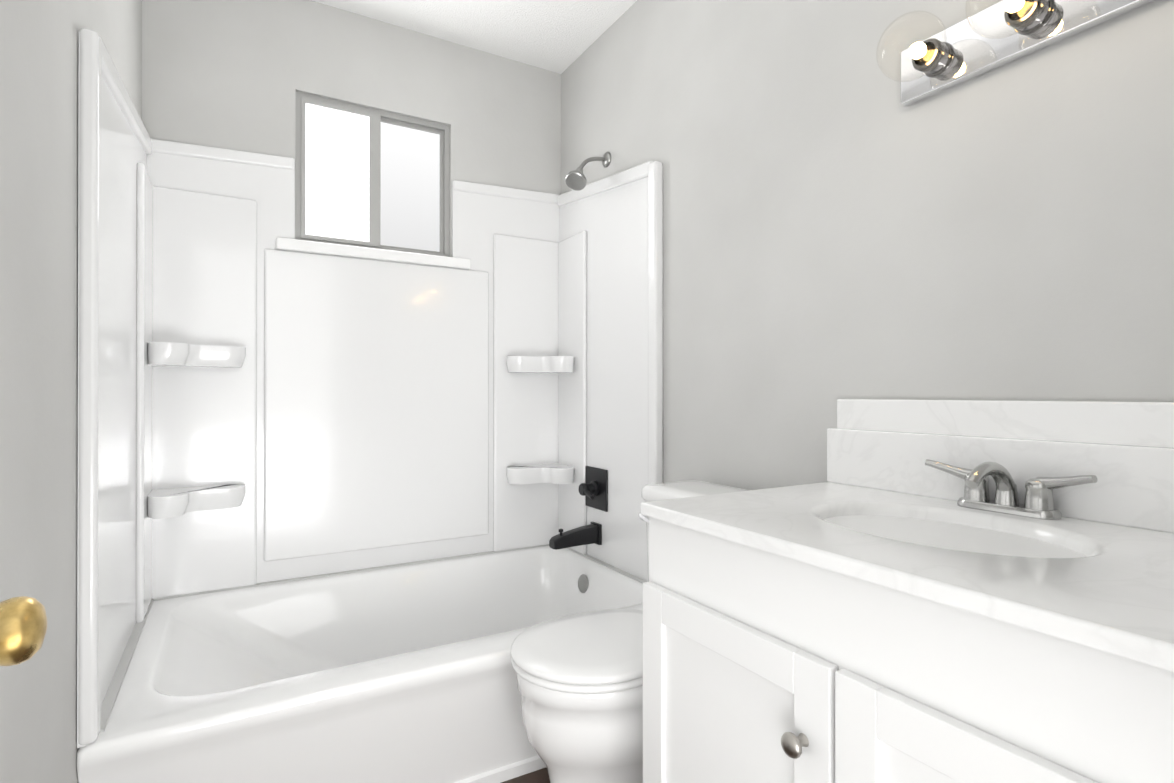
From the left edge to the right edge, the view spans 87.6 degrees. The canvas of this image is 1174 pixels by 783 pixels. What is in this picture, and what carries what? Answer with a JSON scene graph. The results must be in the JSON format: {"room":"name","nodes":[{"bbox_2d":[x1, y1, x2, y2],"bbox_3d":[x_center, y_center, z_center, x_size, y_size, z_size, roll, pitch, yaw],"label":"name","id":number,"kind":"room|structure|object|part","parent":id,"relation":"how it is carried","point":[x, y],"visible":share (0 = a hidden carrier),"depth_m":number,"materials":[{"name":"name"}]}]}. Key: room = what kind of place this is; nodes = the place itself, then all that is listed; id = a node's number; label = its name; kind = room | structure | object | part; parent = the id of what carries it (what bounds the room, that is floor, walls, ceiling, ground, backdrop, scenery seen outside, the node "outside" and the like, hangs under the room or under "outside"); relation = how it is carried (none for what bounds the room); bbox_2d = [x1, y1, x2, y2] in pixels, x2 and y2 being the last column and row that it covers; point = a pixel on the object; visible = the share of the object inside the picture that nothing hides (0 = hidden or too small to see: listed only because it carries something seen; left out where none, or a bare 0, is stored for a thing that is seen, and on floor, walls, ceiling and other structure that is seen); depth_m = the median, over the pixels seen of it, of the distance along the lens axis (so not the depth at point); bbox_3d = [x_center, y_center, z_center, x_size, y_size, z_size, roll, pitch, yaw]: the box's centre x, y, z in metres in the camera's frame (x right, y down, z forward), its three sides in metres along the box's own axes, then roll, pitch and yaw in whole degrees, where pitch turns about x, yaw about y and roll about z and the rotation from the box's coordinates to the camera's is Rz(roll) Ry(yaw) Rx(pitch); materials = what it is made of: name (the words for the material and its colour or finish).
{"room":"bathroom","nodes":[
{"label":"bathroom","id":0,"kind":"room"},
{"bbox_2d":[0,0,141,782],"bbox_3d":[-0.868,-0.196,0.870,0.120,2.490,2.724,0,0,-30],"label":"wall","id":1,"kind":"structure","parent":0,"point":[39,54],"depth_m":0.95,"materials":[{"name":"paint"}]},
{"bbox_2d":[0,596,46,665],"bbox_3d":[-0.372,0.029,0.250,0.104,2.022,0.765,0,0,-30],"label":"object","id":2,"kind":"structure","parent":1,"relation":"in","point":[23,624],"depth_m":0.53,"materials":[{"name":"gold metal"}]},
{"bbox_2d":[142,0,560,256],"bbox_3d":[-0.828,-0.192,2.433,1.560,2.490,0.140,0,0,-30],"label":"wall","id":3,"kind":"structure","parent":0,"point":[232,74],"depth_m":2.27,"materials":[{"name":"paint"}]},
{"bbox_2d":[295,91,449,256],"bbox_3d":[-0.826,-0.819,2.395,0.577,0.555,0.050,0,0,-30],"label":"window","id":4,"kind":"structure","parent":3,"relation":"in","point":[367,177],"depth_m":2.36,"materials":[{"name":"white glass"}]},
{"bbox_2d":[276,237,470,269],"bbox_3d":[-0.796,-0.522,2.347,0.712,0.040,0.058,0,0,-30],"label":"window sill","id":5,"kind":"structure","parent":3,"relation":"attached to","point":[303,246],"depth_m":2.30,"materials":[{"name":"white"}]},
{"bbox_2d":[312,0,636,73],"bbox_3d":[-0.159,-1.480,1.285,1.760,0.080,2.724,0,0,-30],"label":"ceiling","id":6,"kind":"structure","parent":0,"point":[559,36],"depth_m":2.38,"materials":[{"name":"white paint"}]},
{"bbox_2d":[501,767,549,782],"bbox_3d":[-0.159,1.080,1.278,1.760,0.060,2.724,0,0,-30],"label":"floor","id":7,"kind":"structure","parent":0,"point":[539,776],"depth_m":1.66,"materials":[{"name":"tile"}]},
{"bbox_2d":[76,28,662,782],"bbox_3d":[-0.540,0.051,1.958,1.539,2.002,0.968,0,0,-30],"label":"bathtub","id":8,"kind":"object","parent":7,"relation":"on","point":[348,520],"visible":0.96,"depth_m":2.14,"materials":[{"name":"white plastic"}]},
{"bbox_2d":[147,484,245,518],"bbox_3d":[-1.244,0.350,1.961,0.262,0.066,0.190,0,0,-30],"label":"shelf","id":9,"kind":"object","parent":8,"relation":"attached to","point":[163,500],"depth_m":1.96,"materials":[{"name":"white plastic"}]},
{"bbox_2d":[148,342,245,367],"bbox_3d":[-1.244,-0.115,1.962,0.262,0.066,0.190,0,0,-30],"label":"shelf","id":10,"kind":"object","parent":8,"relation":"attached to","point":[160,354],"depth_m":1.96,"materials":[{"name":"white plastic"}]},
{"bbox_2d":[507,356,573,373],"bbox_3d":[-0.196,-0.113,2.571,0.262,0.066,0.190,0,0,-30],"label":"shelf","id":11,"kind":"object","parent":8,"relation":"attached to","point":[515,364],"depth_m":2.54,"materials":[{"name":"white plastic"}]},
{"bbox_2d":[507,463,573,483],"bbox_3d":[-0.196,0.352,2.570,0.262,0.066,0.190,0,0,-30],"label":"shelf","id":12,"kind":"object","parent":8,"relation":"attached to","point":[517,473],"depth_m":2.55,"materials":[{"name":"white plastic"}]},
{"bbox_3d":[-0.047,0.568,2.406,0.204,0.080,0.068,0,0,-30],"label":"spout","id":13,"kind":"part","parent":8,"relation":"part of","materials":[{"name":"black metal"}]},
{"bbox_3d":[0.017,0.388,2.413,0.068,0.060,0.112,0,0,-30],"label":"valve handle","id":14,"kind":"part","parent":8,"relation":"part of","materials":[{"name":"black metal"}]},
{"bbox_3d":[0.037,0.388,2.455,0.010,0.164,0.164,0,0,-30],"label":"valve plate","id":15,"kind":"part","parent":8,"relation":"part of","materials":[{"name":"black metal"}]},
{"bbox_2d":[511,481,749,782],"bbox_3d":[0.139,0.661,1.560,0.688,0.780,0.408,0,0,-30],"label":"toilet","id":16,"kind":"object","parent":7,"relation":"on","point":[580,681],"visible":0.44,"depth_m":1.36,"materials":[{"name":"white ceramic"}]},
{"bbox_3d":[0.036,0.636,1.500,0.451,0.016,0.374,0,0,-30],"label":"seat","id":17,"kind":"part","parent":16,"relation":"part of","materials":[{"name":"white plastic"}]},
{"bbox_3d":[0.036,0.614,1.500,0.451,0.024,0.374,0,0,-30],"label":"lid","id":18,"kind":"part","parent":16,"relation":"part of","materials":[{"name":"white plastic"}]},
{"bbox_3d":[0.171,0.364,1.749,0.025,0.033,0.090,0,0,-30],"label":"flush lever","id":19,"kind":"part","parent":16,"relation":"part of","materials":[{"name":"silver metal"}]},
{"bbox_3d":[0.345,0.480,1.680,0.204,0.328,0.390,0,0,-30],"label":"tank","id":20,"kind":"part","parent":16,"relation":"part of","materials":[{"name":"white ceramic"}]},
{"bbox_3d":[0.342,0.294,1.679,0.218,0.044,0.408,0,0,-30],"label":"tank lid","id":21,"kind":"part","parent":16,"relation":"part of","materials":[{"name":"white ceramic"}]},
{"bbox_2d":[640,399,1173,782],"bbox_3d":[0.583,0.533,0.923,0.631,1.033,0.943,0,0,-30],"label":"bathroom vanity","id":22,"kind":"object","parent":7,"relation":"on","point":[945,591],"visible":1,"depth_m":0.89,"materials":[{"name":"white paint"}]},
{"bbox_3d":[0.222,0.646,0.999,0.018,0.557,0.427,0,0,-30],"label":"door","id":23,"kind":"part","parent":22,"relation":"part of","materials":[{"name":"white paint"}]},
{"bbox_3d":[0.286,0.482,0.838,0.032,0.033,0.033,0,0,-30],"label":"knob","id":24,"kind":"part","parent":22,"relation":"part of","materials":[{"name":"grey metal"}]},
{"bbox_3d":[0.429,0.645,0.642,0.018,0.557,0.382,0,0,-30],"label":"door","id":25,"kind":"part","parent":22,"relation":"part of","materials":[{"name":"white paint"}]},
{"bbox_2d":[925,459,1096,519],"bbox_3d":[0.711,0.168,1.072,0.149,0.092,0.276,0,0,-30],"label":"faucet","id":26,"kind":"object","parent":22,"relation":"on","point":[966,489],"depth_m":1.07,"materials":[{"name":"silver metal"}]},
{"bbox_2d":[561,0,1173,489],"bbox_3d":[0.559,-0.194,1.698,0.100,2.490,2.724,0,0,-30],"label":"wall","id":27,"kind":"structure","parent":0,"point":[841,220],"depth_m":1.43,"materials":[{"name":"paint"}]},
{"bbox_2d":[827,399,1173,532],"bbox_3d":[0.832,0.116,1.069,0.055,0.199,0.943,0,0,-30],"label":"backsplash","id":28,"kind":"structure","parent":27,"relation":"attached to","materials":[{"name":"stone"}]},
{"bbox_2d":[876,0,1154,105],"bbox_3d":[0.803,-0.685,0.998,0.179,0.124,0.705,0,0,-30],"label":"light bar","id":29,"kind":"object","parent":27,"relation":"attached to","point":[996,35],"visible":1,"depth_m":1.17,"materials":[{"name":"silver metal"}]},
{"bbox_3d":[0.644,-0.685,1.217,0.125,0.124,0.124,0,0,-30],"label":"bulb","id":30,"kind":"part","parent":29,"relation":"part of","materials":[{"name":"clear glass"}]},
{"bbox_2d":[912,38,953,76],"bbox_3d":[0.705,-0.685,1.252,0.046,0.066,0.066,0,0,-30],"label":"socket","id":31,"kind":"object","parent":29,"relation":"attached to","point":[944,67],"depth_m":1.24,"materials":[{"name":"silver metal"}]},
{"bbox_3d":[0.732,-0.685,1.066,0.125,0.124,0.124,0,0,-30],"label":"bulb","id":32,"kind":"part","parent":29,"relation":"part of","materials":[{"name":"clear glass"}]},
{"bbox_2d":[1004,0,1054,34],"bbox_3d":[0.792,-0.685,1.101,0.046,0.066,0.066,0,0,-30],"label":"socket","id":33,"kind":"object","parent":29,"relation":"attached to","point":[1044,24],"depth_m":1.10,"materials":[{"name":"silver metal"}]}
]}

